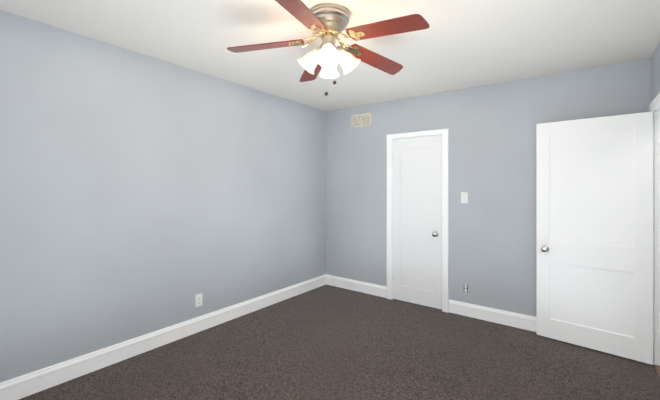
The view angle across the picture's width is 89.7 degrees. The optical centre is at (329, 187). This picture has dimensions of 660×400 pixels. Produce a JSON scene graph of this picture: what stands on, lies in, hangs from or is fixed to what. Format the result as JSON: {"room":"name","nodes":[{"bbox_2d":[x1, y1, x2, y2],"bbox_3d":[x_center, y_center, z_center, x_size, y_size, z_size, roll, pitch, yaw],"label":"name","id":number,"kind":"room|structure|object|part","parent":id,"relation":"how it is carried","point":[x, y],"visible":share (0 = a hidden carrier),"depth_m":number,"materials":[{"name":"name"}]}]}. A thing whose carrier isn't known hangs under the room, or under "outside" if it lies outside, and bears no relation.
{"room":"empty bedroom","nodes":[
{"label":"empty bedroom","id":0,"kind":"room"},
{"bbox_2d":[0,10,325,382],"bbox_3d":[-1.354,0.127,3.009,0.140,2.436,4.430,0,0,37],"label":"wall","id":1,"kind":"structure","parent":0,"point":[141,194],"depth_m":2.61,"materials":[{"name":"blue paint"}]},
{"bbox_2d":[0,274,327,399],"bbox_3d":[-1.291,1.260,2.961,0.018,0.156,4.150,0,0,37],"label":"baseboard","id":2,"kind":"structure","parent":1,"relation":"attached to","point":[23,386],"depth_m":2.61,"materials":[{"name":"white paint"}]},
{"bbox_2d":[195,293,201,306],"bbox_3d":[-1.214,1.040,3.072,0.010,0.114,0.070,0,0,37],"label":"outlet","id":3,"kind":"object","parent":1,"relation":"attached to","point":[198,299],"visible":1,"depth_m":3.07,"materials":[{"name":"white plastic"}]},
{"bbox_2d":[0,0,659,110],"bbox_3d":[0.483,-1.115,1.636,4.728,0.153,4.430,0,0,37],"label":"ceiling","id":4,"kind":"structure","parent":0,"point":[459,44],"depth_m":2.36,"materials":[{"name":"white paint"}]},
{"bbox_2d":[227,0,429,95],"bbox_3d":[0.033,-0.814,2.022,1.147,0.512,1.193,0,0,37],"label":"ceiling fan","id":5,"kind":"object","parent":4,"relation":"hanging from","point":[327,23],"visible":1,"depth_m":1.97,"materials":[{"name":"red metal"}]},
{"bbox_3d":[-0.007,-0.949,2.046,0.252,0.242,0.252,0,0,37],"label":"motor","id":6,"kind":"part","parent":5,"relation":"part of","materials":[{"name":"silver metal"}]},
{"bbox_2d":[19,285,659,399],"bbox_3d":[-0.038,1.375,2.024,3.428,0.104,4.430,0,0,37],"label":"floor carpet","id":7,"kind":"object","parent":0,"point":[326,342],"depth_m":2.55,"materials":[{"name":"brown carpet"}]},
{"bbox_2d":[326,58,650,329],"bbox_3d":[1.823,0.154,3.312,4.588,2.446,0.140,0,0,37],"label":"wall","id":8,"kind":"structure","parent":0,"point":[492,173],"depth_m":3.43,"materials":[{"name":"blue paint"}]},
{"bbox_2d":[328,275,386,297],"bbox_3d":[0.328,1.273,4.330,0.911,0.142,0.017,0,0,37],"label":"baseboard","id":9,"kind":"structure","parent":8,"relation":"attached to","point":[359,286],"depth_m":4.29,"materials":[{"name":"white paint"}]},
{"bbox_2d":[351,112,371,127],"bbox_3d":[0.401,-0.874,4.283,0.307,0.168,0.010,0,0,37],"label":"air vent","id":10,"kind":"object","parent":8,"relation":"in","point":[361,120],"visible":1,"depth_m":4.28,"materials":[{"name":"beige metal"}]},
{"bbox_2d":[392,135,441,309],"bbox_3d":[1.004,0.377,3.857,0.602,1.935,0.157,0,0,37],"label":"closet door","id":11,"kind":"structure","parent":8,"relation":"in","point":[417,222],"depth_m":3.83,"materials":[{"name":"white paint"}]},
{"bbox_2d":[387,129,448,312],"bbox_3d":[1.035,0.352,3.890,0.744,2.009,0.158,0,0,37],"label":"door frame","id":12,"kind":"structure","parent":8,"relation":"attached to","point":[444,133],"depth_m":3.64,"materials":[{"name":"white paint"}]},
{"bbox_2d":[461,192,467,202],"bbox_3d":[1.423,0.102,3.514,0.070,0.114,0.015,0,0,37],"label":"light switch","id":13,"kind":"object","parent":8,"relation":"attached to","point":[464,197],"visible":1,"depth_m":3.52,"materials":[{"name":"white plastic"}]},
{"bbox_2d":[464,283,467,292],"bbox_3d":[1.436,1.063,3.508,0.042,0.104,0.009,0,0,37],"label":"outlet","id":14,"kind":"object","parent":8,"relation":"attached to","point":[465,288],"visible":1,"depth_m":3.51,"materials":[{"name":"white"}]},
{"bbox_2d":[449,299,535,331],"bbox_3d":[1.932,1.287,3.131,1.597,0.147,0.017,0,0,37],"label":"baseboard","id":15,"kind":"structure","parent":8,"relation":"attached to","point":[512,319],"depth_m":3.34,"materials":[{"name":"white paint"}]},
{"bbox_2d":[651,43,659,101],"bbox_3d":[1.349,0.149,0.900,0.140,2.436,4.290,0,0,37],"label":"wall","id":16,"kind":"structure","parent":0,"point":[655,74],"depth_m":2.52,"materials":[{"name":"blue paint"}]},
{"bbox_2d":[536,111,653,364],"bbox_3d":[2.198,0.382,2.806,0.772,1.945,0.035,0,0,42],"label":"room door","id":17,"kind":"structure","parent":16,"relation":"in","point":[594,229],"depth_m":2.77,"materials":[{"name":"white paint"}]},
{"bbox_2d":[541,245,548,251],"bbox_3d":[1.962,0.550,3.020,0.068,0.064,0.157,0,0,37],"label":"door knob","id":18,"kind":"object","parent":17,"relation":"attached to","point":[544,248],"depth_m":2.97,"materials":[{"name":"silver metal"}]},
{"bbox_2d":[649,93,659,365],"bbox_3d":[2.325,0.350,2.205,0.176,2.035,0.924,0,0,37],"label":"door frame","id":19,"kind":"structure","parent":16,"relation":"attached to","point":[654,106],"depth_m":2.55,"materials":[{"name":"white paint"}]},
{"bbox_2d":[654,364,659,378],"bbox_3d":[2.323,1.363,2.206,0.145,0.015,0.778,0,0,37],"label":"floor","id":20,"kind":"structure","parent":0,"point":[657,368],"depth_m":2.48,"materials":[{"name":"brown wood"}]}
]}

